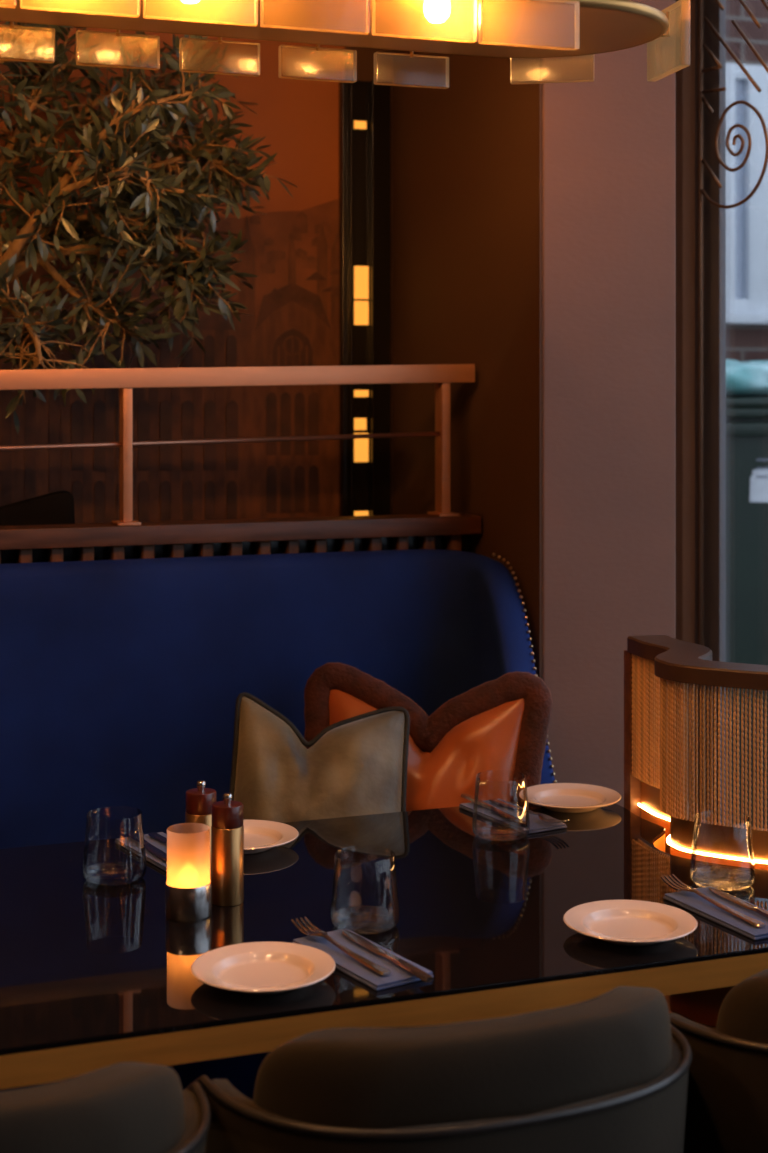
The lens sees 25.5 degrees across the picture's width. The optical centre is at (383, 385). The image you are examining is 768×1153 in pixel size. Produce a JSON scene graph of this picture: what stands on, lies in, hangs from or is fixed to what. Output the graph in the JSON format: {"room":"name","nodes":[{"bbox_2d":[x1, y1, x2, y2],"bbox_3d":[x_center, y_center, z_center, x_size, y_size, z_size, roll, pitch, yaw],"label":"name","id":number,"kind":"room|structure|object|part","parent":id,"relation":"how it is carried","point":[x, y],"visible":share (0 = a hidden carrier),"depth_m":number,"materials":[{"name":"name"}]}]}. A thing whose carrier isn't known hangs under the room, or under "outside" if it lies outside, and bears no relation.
{"room":"restaurant","nodes":[
{"label":"restaurant","id":0,"kind":"room"},
{"bbox_2d":[165,880,211,921],"bbox_3d":[-0.259,0.678,2.249,0.061,0.044,0.061,0,0,-20],"label":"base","id":1,"kind":"object","parent":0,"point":[185,900],"depth_m":2.22,"materials":[{"name":"metal"}]},
{"bbox_2d":[345,46,392,514],"bbox_3d":[-1.363,0.025,3.483,4.060,2.850,0.100,0,0,-20],"label":"wall","id":2,"kind":"structure","parent":0,"point":[365,56],"depth_m":3.94,"materials":[{"name":"brown paint"}]},
{"bbox_2d":[0,21,344,523],"bbox_3d":[-1.340,-0.375,3.431,2.667,1.850,0.013,0,0,-20],"label":"wall mural","id":3,"kind":"object","parent":2,"relation":"attached to","point":[292,248],"visible":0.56,"depth_m":3.81,"materials":[{"name":"paint"}]},
{"bbox_2d":[339,79,390,515],"bbox_3d":[-0.041,0.377,3.890,0.118,2.147,0.050,0,0,-20],"label":"wall light","id":4,"kind":"object","parent":2,"relation":"attached to","point":[364,106],"visible":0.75,"depth_m":3.88,"materials":[{"name":"black paint"}]},
{"bbox_2d":[393,50,541,677],"bbox_3d":[0.159,0.025,3.573,0.006,2.850,0.788,0,0,-20],"label":"wall","id":5,"kind":"structure","parent":2,"relation":"attached to","point":[467,154],"depth_m":3.50,"materials":[{"name":"brown paint"}]},
{"bbox_2d":[542,0,675,806],"bbox_3d":[0.296,0.025,3.623,0.286,2.850,0.790,0,0,-20],"label":"wall pillar","id":6,"kind":"structure","parent":0,"point":[609,141],"depth_m":3.25,"materials":[{"name":"paint"}]},
{"bbox_3d":[-0.428,-1.450,0.956,4.060,0.100,5.490,0,0,-20],"label":"ceiling","id":7,"kind":"structure","parent":0,"visible":0},
{"bbox_2d":[0,0,689,88],"bbox_3d":[-0.363,-0.929,2.319,1.707,0.939,0.432,0,0,-20],"label":"pendant lamp","id":8,"kind":"object","parent":7,"relation":"hanging from","point":[510,29],"visible":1,"depth_m":2.45,"materials":[{"name":"gold metal"}]},
{"bbox_3d":[-0.252,-0.515,2.205,0.038,0.039,0.038,0,0,-20],"label":"bulb","id":9,"kind":"part","parent":8,"relation":"part of","materials":[{"name":"orange"}]},
{"bbox_3d":[-0.366,-0.534,2.317,1.639,0.016,0.370,0,0,-20],"label":"plate","id":10,"kind":"part","parent":8,"relation":"part of","materials":[{"name":"gold metal"}]},
{"bbox_3d":[0.072,-0.515,2.325,0.038,0.039,0.038,0,0,-20],"label":"bulb","id":11,"kind":"part","parent":8,"relation":"part of","materials":[{"name":"orange"}]},
{"bbox_3d":[-0.428,1.490,0.956,4.060,0.080,5.490,0,0,-20],"label":"floor","id":12,"kind":"structure","parent":0,"visible":0},
{"bbox_2d":[0,1062,210,1152],"bbox_3d":[-0.452,1.044,1.705,0.540,0.814,0.538,0,0,-18],"label":"tub chair","id":13,"kind":"object","parent":12,"relation":"on","point":[124,1107],"visible":1,"depth_m":1.55,"materials":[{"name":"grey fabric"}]},
{"bbox_2d":[0,513,480,563],"bbox_3d":[-0.934,0.857,3.072,2.380,1.187,0.090,0,0,-20],"label":"ledge","id":14,"kind":"object","parent":12,"relation":"on","point":[231,537],"visible":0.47,"depth_m":3.28,"materials":[{"name":"brown wood"}]},
{"bbox_3d":[-0.940,0.875,3.088,2.380,1.150,0.020,0,0,-20],"label":"panel","id":15,"kind":"part","parent":14,"relation":"part of","materials":[{"name":"black paint"}]},
{"bbox_2d":[0,364,474,525],"bbox_3d":[-0.888,0.109,3.080,2.272,0.307,0.066,0,0,-20],"label":"metal railing","id":16,"kind":"object","parent":14,"relation":"on","point":[442,375],"visible":1,"depth_m":3.28,"materials":[{"name":"orange metal"}]},
{"bbox_3d":[-0.491,0.130,3.230,0.018,0.254,0.040,0,0,-20],"label":"post","id":17,"kind":"part","parent":16,"relation":"part of","materials":[{"name":"orange metal"}]},
{"bbox_3d":[-0.489,0.260,3.228,0.044,0.005,0.066,0,0,-20],"label":"plate","id":18,"kind":"part","parent":16,"relation":"part of","materials":[{"name":"orange metal"}]},
{"bbox_3d":[0.119,0.125,3.456,0.018,0.265,0.040,0,0,-20],"label":"post","id":19,"kind":"part","parent":16,"relation":"part of","materials":[{"name":"orange metal"}]},
{"bbox_3d":[0.120,0.260,3.453,0.044,0.005,0.066,0,0,-20],"label":"plate","id":20,"kind":"part","parent":16,"relation":"part of","materials":[{"name":"orange metal"}]},
{"bbox_2d":[0,549,556,1099],"bbox_3d":[-0.680,0.885,2.726,2.116,1.130,0.696,0,0,-20],"label":"sofa","id":21,"kind":"object","parent":12,"relation":"on","point":[121,681],"visible":0.31,"depth_m":3.14,"materials":[{"name":"blue fabric"}]},
{"bbox_3d":[-0.398,1.059,2.790,1.390,0.182,0.620,0,0,-20],"label":"seat","id":22,"kind":"part","parent":21,"relation":"part of","materials":[{"name":"blue fabric"}]},
{"bbox_3d":[-0.714,0.825,2.819,2.116,1.010,0.499,0,0,-20],"label":"backrest","id":23,"kind":"part","parent":21,"relation":"part of","materials":[{"name":"blue fabric"}]},
{"bbox_2d":[229,692,409,822],"bbox_3d":[-0.122,0.748,2.904,0.346,0.417,0.208,0,0,-4],"label":"throw cushion","id":24,"kind":"object","parent":21,"relation":"on","point":[357,765],"visible":0.43,"depth_m":2.91,"materials":[{"name":"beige fabric"}]},
{"bbox_2d":[304,662,552,810],"bbox_3d":[0.066,0.736,3.038,0.458,0.453,0.150,0,0,13],"label":"throw cushion","id":25,"kind":"object","parent":21,"relation":"on","point":[498,728],"visible":0.41,"depth_m":3.03,"materials":[{"name":"orange leather"}]},
{"bbox_3d":[0.291,0.618,3.130,0.018,0.588,0.389,0,0,-22],"label":"nailhead trim","id":26,"kind":"part","parent":21,"relation":"part of","materials":[{"name":"gold metal"}]},
{"bbox_2d":[0,800,767,1089],"bbox_3d":[-0.155,1.075,2.307,2.210,0.750,0.791,0,0,-20],"label":"dining table","id":27,"kind":"object","parent":12,"relation":"on","point":[93,977],"visible":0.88,"depth_m":2.15,"materials":[{"name":"black glass"}]},
{"bbox_2d":[82,808,145,885],"bbox_3d":[-0.383,0.653,2.414,0.090,0.094,0.090,0,0,-20],"label":"water glass","id":28,"kind":"object","parent":27,"relation":"on","point":[108,877],"visible":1,"depth_m":2.41,"materials":[{"name":"clear glass"}]},
{"bbox_2d":[115,832,166,871],"bbox_3d":[-0.326,0.696,2.542,0.081,0.007,0.196,0,0,-32],"label":"napkin","id":29,"kind":"object","parent":27,"relation":"on","point":[130,844],"visible":0.42,"depth_m":2.56,"materials":[{"name":"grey fabric"}]},
{"bbox_2d":[120,827,166,860],"bbox_3d":[-0.354,0.688,2.549,0.018,0.006,0.211,0,0,-29],"label":"table knife","id":30,"kind":"object","parent":29,"relation":"on","point":[156,851],"visible":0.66,"depth_m":2.55,"materials":[{"name":"metal"}]},
{"bbox_2d":[148,832,166,843],"bbox_3d":[-0.302,0.684,2.530,0.024,0.013,0.205,0,0,-32],"label":"fork","id":31,"kind":"object","parent":29,"relation":"on","point":[155,835],"visible":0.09,"depth_m":2.59,"materials":[{"name":"metal"}]},
{"bbox_2d":[165,823,211,921],"bbox_3d":[-0.259,0.642,2.249,0.061,0.114,0.061,0,0,-20],"label":"candle holder","id":32,"kind":"object","parent":27,"relation":"on","point":[188,885],"visible":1,"depth_m":2.23,"materials":[{"name":"metal"}]},
{"bbox_2d":[167,823,209,887],"bbox_3d":[-0.259,0.640,2.249,0.057,0.110,0.057,0,0,-20],"label":"frosted shade","id":33,"kind":"object","parent":32,"relation":"attached to","point":[188,844],"depth_m":2.23,"materials":[{"name":"glass"}]},
{"bbox_2d":[185,780,215,879],"bbox_3d":[-0.256,0.626,2.380,0.044,0.147,0.044,0,0,-20],"label":"pepper mill","id":34,"kind":"object","parent":27,"relation":"on","point":[199,800],"visible":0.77,"depth_m":2.36,"materials":[{"name":"brown wood"}]},
{"bbox_3d":[-0.256,0.560,2.380,0.013,0.014,0.013,0,0,-20],"label":"knob","id":35,"kind":"part","parent":34,"relation":"part of","materials":[{"name":"metal"}]},
{"bbox_2d":[211,793,243,906],"bbox_3d":[-0.212,0.626,2.306,0.044,0.147,0.044,0,0,-20],"label":"pepper mill","id":36,"kind":"object","parent":27,"relation":"on","point":[227,828],"visible":0.98,"depth_m":2.29,"materials":[{"name":"gold metal"}]},
{"bbox_3d":[-0.212,0.560,2.306,0.013,0.014,0.013,0,0,-20],"label":"knob","id":37,"kind":"part","parent":36,"relation":"part of","materials":[{"name":"metal"}]},
{"bbox_2d":[191,942,335,994],"bbox_3d":[-0.142,0.690,1.999,0.170,0.019,0.170,0,0,-20],"label":"plate","id":38,"kind":"object","parent":27,"relation":"on","point":[252,968],"visible":1,"depth_m":2.02,"materials":[{"name":"beige ceramic"}]},
{"bbox_2d":[243,820,298,853],"bbox_3d":[-0.214,0.690,2.585,0.170,0.019,0.170,0,0,-20],"label":"plate","id":39,"kind":"object","parent":27,"relation":"on","point":[259,835],"visible":0.56,"depth_m":2.61,"materials":[{"name":"beige ceramic"}]},
{"bbox_2d":[292,929,433,990],"bbox_3d":[-0.028,0.696,2.069,0.081,0.007,0.196,0,0,-33],"label":"napkin","id":40,"kind":"object","parent":27,"relation":"on","point":[345,963],"visible":0.69,"depth_m":2.04,"materials":[{"name":"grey fabric"}]},
{"bbox_2d":[291,917,390,975],"bbox_3d":[-0.053,0.684,2.080,0.024,0.013,0.205,0,0,-33],"label":"fork","id":41,"kind":"object","parent":40,"relation":"on","point":[314,931],"visible":1,"depth_m":2.09,"materials":[{"name":"metal"}]},
{"bbox_2d":[342,930,432,981],"bbox_3d":[0.000,0.688,2.062,0.018,0.006,0.211,0,0,-30],"label":"table knife","id":42,"kind":"object","parent":40,"relation":"on","point":[367,944],"visible":1,"depth_m":2.04,"materials":[{"name":"metal"}]},
{"bbox_2d":[330,849,399,933],"bbox_3d":[-0.025,0.653,2.204,0.090,0.094,0.090,0,0,-20],"label":"water glass","id":43,"kind":"object","parent":27,"relation":"on","point":[361,924],"visible":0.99,"depth_m":2.20,"materials":[{"name":"clear glass"}]},
{"bbox_2d":[472,772,529,841],"bbox_3d":[0.182,0.653,2.644,0.090,0.094,0.090,0,0,-20],"label":"water glass","id":44,"kind":"object","parent":27,"relation":"on","point":[490,834],"visible":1,"depth_m":2.64,"materials":[{"name":"clear glass"}]},
{"bbox_2d":[459,799,566,833],"bbox_3d":[0.207,0.696,2.755,0.081,0.007,0.196,0,0,-29],"label":"napkin","id":45,"kind":"object","parent":27,"relation":"on","point":[536,824],"visible":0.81,"depth_m":2.73,"materials":[{"name":"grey fabric"}]},
{"bbox_2d":[461,793,524,823],"bbox_3d":[0.179,0.688,2.764,0.018,0.006,0.211,0,0,-26],"label":"table knife","id":46,"kind":"object","parent":45,"relation":"on","point":[466,796],"visible":0.89,"depth_m":2.76,"materials":[{"name":"metal"}]},
{"bbox_2d":[489,799,568,823],"bbox_3d":[0.230,0.684,2.742,0.024,0.013,0.205,0,0,-29],"label":"fork","id":47,"kind":"object","parent":45,"relation":"on","point":[545,818],"visible":0.98,"depth_m":2.72,"materials":[{"name":"metal"}]},
{"bbox_2d":[519,783,620,812],"bbox_3d":[0.310,0.690,2.831,0.170,0.019,0.170,0,0,-20],"label":"plate","id":48,"kind":"object","parent":27,"relation":"on","point":[557,797],"visible":0.98,"depth_m":2.86,"materials":[{"name":"beige ceramic"}]},
{"bbox_2d":[563,900,697,945],"bbox_3d":[0.314,0.690,2.169,0.170,0.019,0.170,0,0,-20],"label":"plate","id":49,"kind":"object","parent":27,"relation":"on","point":[618,922],"visible":1,"depth_m":2.19,"materials":[{"name":"beige ceramic"}]},
{"bbox_2d":[663,886,767,939],"bbox_3d":[0.460,0.696,2.249,0.081,0.007,0.196,0,0,-26],"label":"napkin","id":50,"kind":"object","parent":27,"relation":"on","point":[691,901],"visible":0.8,"depth_m":2.25,"materials":[{"name":"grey fabric"}]},
{"bbox_2d":[661,874,765,926],"bbox_3d":[0.438,0.684,2.263,0.024,0.013,0.205,0,0,-26],"label":"fork","id":51,"kind":"object","parent":50,"relation":"on","point":[683,887],"visible":1,"depth_m":2.27,"materials":[{"name":"metal"}]},
{"bbox_2d":[708,887,767,917],"bbox_3d":[0.488,0.688,2.239,0.018,0.006,0.211,0,0,-23],"label":"table knife","id":52,"kind":"object","parent":50,"relation":"on","point":[725,895],"visible":1,"depth_m":2.27,"materials":[{"name":"metal"}]},
{"bbox_2d":[690,812,754,890],"bbox_3d":[0.476,0.653,2.390,0.090,0.094,0.090,0,0,-20],"label":"water glass","id":53,"kind":"object","parent":27,"relation":"on","point":[720,882],"visible":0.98,"depth_m":2.39,"materials":[{"name":"clear glass"}]},
{"bbox_2d":[185,986,691,1152],"bbox_3d":[0.052,1.044,1.902,0.540,0.814,0.538,0,0,-21],"label":"tub chair","id":54,"kind":"object","parent":12,"relation":"on","point":[607,1072],"visible":0.99,"depth_m":1.68,"materials":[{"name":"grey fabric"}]},
{"bbox_2d":[624,635,767,1029],"bbox_3d":[0.667,0.932,2.627,0.547,1.035,0.595,0,0,-20],"label":"screen","id":55,"kind":"object","parent":12,"relation":"on","point":[659,670],"visible":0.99,"depth_m":2.54,"materials":[{"name":"brown wood"}]},
{"bbox_3d":[0.432,0.946,2.845,0.058,1.008,0.024,0,0,-20],"label":"post","id":56,"kind":"part","parent":55,"relation":"part of","materials":[{"name":"brown wood"}]},
{"bbox_3d":[0.656,0.428,2.559,0.704,0.026,0.282,0,0,31],"label":"rail","id":57,"kind":"part","parent":55,"relation":"part of","materials":[{"name":"brown wood"}]},
{"bbox_2d":[632,654,766,830],"bbox_3d":[0.672,0.544,2.632,0.507,0.205,0.545,0,0,-20],"label":"curtain","id":58,"kind":"object","parent":55,"relation":"hanging from","point":[659,695],"depth_m":2.53,"materials":[{"name":"beige fabric"}]},
{"bbox_3d":[0.656,0.800,2.560,0.669,0.300,0.236,0,0,31],"label":"panel","id":59,"kind":"part","parent":55,"relation":"part of","materials":[{"name":"brown wood"}]},
{"bbox_2d":[659,683,766,825],"bbox_3d":[0.650,0.544,2.553,0.675,0.205,0.230,0,0,31],"label":"curtain","id":60,"kind":"object","parent":55,"relation":"hanging from","point":[675,800],"depth_m":2.51,"materials":[{"name":"brown metal"}]},
{"bbox_2d":[669,969,767,1152],"bbox_3d":[0.559,1.044,2.095,0.540,0.814,0.538,0,0,-22],"label":"tub chair","id":61,"kind":"object","parent":12,"relation":"on","point":[727,1103],"visible":0.74,"depth_m":1.89,"materials":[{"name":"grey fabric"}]},
{"bbox_3d":[-1.060,0.890,3.297,2.300,1.120,0.380,0,0,-20],"label":"planter box","id":62,"kind":"object","parent":12,"relation":"on","visible":0},
{"bbox_2d":[0,491,74,525],"bbox_3d":[-0.717,0.283,3.317,0.222,0.153,0.090,0,0,-20],"label":"cushion","id":63,"kind":"object","parent":62,"relation":"on","point":[57,507],"visible":0.49,"depth_m":3.31,"materials":[{"name":"black fabric"}]},
{"bbox_2d":[0,21,297,433],"bbox_3d":[-0.644,-0.234,3.295,0.970,1.188,0.548,0,0,-32],"label":"tree","id":64,"kind":"object","parent":62,"relation":"on","point":[151,248],"visible":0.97,"depth_m":3.32,"materials":[{"name":"green plant"}]},
{"bbox_3d":[1.429,0.025,1.643,0.100,2.850,5.290,0,0,-20],"label":"wall","id":65,"kind":"structure","parent":0,"visible":0},
{"bbox_2d":[676,0,694,816],"bbox_3d":[0.631,0.025,3.603,0.032,2.850,0.060,0,0,-20],"label":"trim","id":66,"kind":"structure","parent":65,"relation":"attached to","point":[685,77],"depth_m":3.58,"materials":[{"name":"brown wood"}]},
{"bbox_2d":[695,0,725,822],"bbox_3d":[1.368,-0.070,1.609,0.062,2.400,4.470,0,0,-20],"label":"window","id":67,"kind":"structure","parent":65,"relation":"in","point":[714,216],"depth_m":3.51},
{"bbox_2d":[697,0,767,819],"bbox_3d":[0.709,-0.070,3.363,0.014,2.280,0.334,0,0,-20],"label":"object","id":68,"kind":"object","parent":67,"relation":"attached to","point":[701,45],"visible":1,"depth_m":3.51,"materials":[{"name":"brown metal"}]},
{"bbox_3d":[0.663,-0.576,3.487,0.007,0.039,0.040,0,0,-20],"label":"rod","id":69,"kind":"part","parent":68,"relation":"part of","materials":[{"name":"brown metal"}]},
{"bbox_3d":[0.669,-0.434,3.471,0.007,0.069,0.074,0,0,-20],"label":"rod","id":70,"kind":"part","parent":68,"relation":"part of","materials":[{"name":"brown metal"}]},
{"bbox_3d":[0.669,-0.647,3.471,0.007,0.011,0.070,0,0,-20],"label":"rod","id":71,"kind":"part","parent":68,"relation":"part of","materials":[{"name":"brown metal"}]},
{"bbox_3d":[0.670,-0.674,3.469,0.007,0.062,0.070,0,0,-20],"label":"rod","id":72,"kind":"part","parent":68,"relation":"part of","materials":[{"name":"brown metal"}]},
{"bbox_3d":[0.672,-0.602,3.464,0.007,0.015,0.085,0,0,-20],"label":"rod","id":73,"kind":"part","parent":68,"relation":"part of","materials":[{"name":"brown metal"}]},
{"bbox_3d":[0.677,-0.780,3.449,0.007,0.044,0.043,0,0,-20],"label":"rod","id":74,"kind":"part","parent":68,"relation":"part of","materials":[{"name":"brown metal"}]},
{"bbox_3d":[0.696,-0.665,3.400,0.007,0.189,0.209,0,0,-20],"label":"rod","id":75,"kind":"part","parent":68,"relation":"part of","materials":[{"name":"brown metal"}]},
{"bbox_3d":[0.723,-0.658,3.326,0.007,0.148,0.154,0,0,-20],"label":"rod","id":76,"kind":"part","parent":68,"relation":"part of","materials":[{"name":"brown metal"}]},
{"bbox_3d":[0.717,-0.737,3.342,0.007,0.082,0.084,0,0,-20],"label":"rod","id":77,"kind":"part","parent":68,"relation":"part of","materials":[{"name":"brown metal"}]},
{"bbox_3d":[0.749,-0.706,3.257,0.007,0.110,0.107,0,0,-20],"label":"rod","id":78,"kind":"part","parent":68,"relation":"part of","materials":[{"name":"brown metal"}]},
{"label":"outside","id":79,"kind":"structure","parent":0,"visible":0},
{"bbox_3d":[4.446,1.510,3.777,7.040,0.080,12.000,0,0,-20],"label":"floor","id":80,"kind":"structure","parent":79,"visible":0},
{"bbox_2d":[726,396,767,827],"bbox_3d":[1.299,0.752,5.278,1.150,1.436,0.650,0,0,-20],"label":"wheelie bin","id":81,"kind":"object","parent":80,"relation":"on","point":[746,417],"visible":0.09,"depth_m":4.88,"materials":[{"name":"black paint"}]},
{"bbox_2d":[726,359,767,396],"bbox_3d":[1.010,-0.024,5.087,0.647,0.114,0.378,0,0,-20],"label":"sack","id":82,"kind":"object","parent":81,"relation":"on","point":[748,378],"visible":0.3,"depth_m":4.94,"materials":[{"name":"teal plastic"}]},
{"bbox_3d":[1.299,0.089,5.278,1.150,0.110,0.650,0,0,-20],"label":"bin lid","id":83,"kind":"part","parent":81,"relation":"part of","materials":[{"name":"plastic"}]},
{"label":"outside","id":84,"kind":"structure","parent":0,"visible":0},
{"bbox_2d":[726,0,767,361],"bbox_3d":[3.370,-1.040,6.684,7.040,5.020,0.200,0,0,-20],"label":"wall","id":85,"kind":"structure","parent":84,"point":[744,343],"depth_m":5.79,"materials":[{"name":"brick"}]},
{"bbox_2d":[726,63,767,324],"bbox_3d":[1.576,-0.646,5.866,1.030,0.877,0.089,0,0,-20],"label":"window","id":86,"kind":"structure","parent":85,"relation":"in","point":[746,223],"depth_m":5.74,"materials":[{"name":"white glass"}]},
{"bbox_3d":[1.195,-0.664,5.749,0.054,0.742,0.005,0,0,-20],"label":"pane","id":87,"kind":"part","parent":86,"relation":"part of","materials":[{"name":"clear glass"}]}
]}

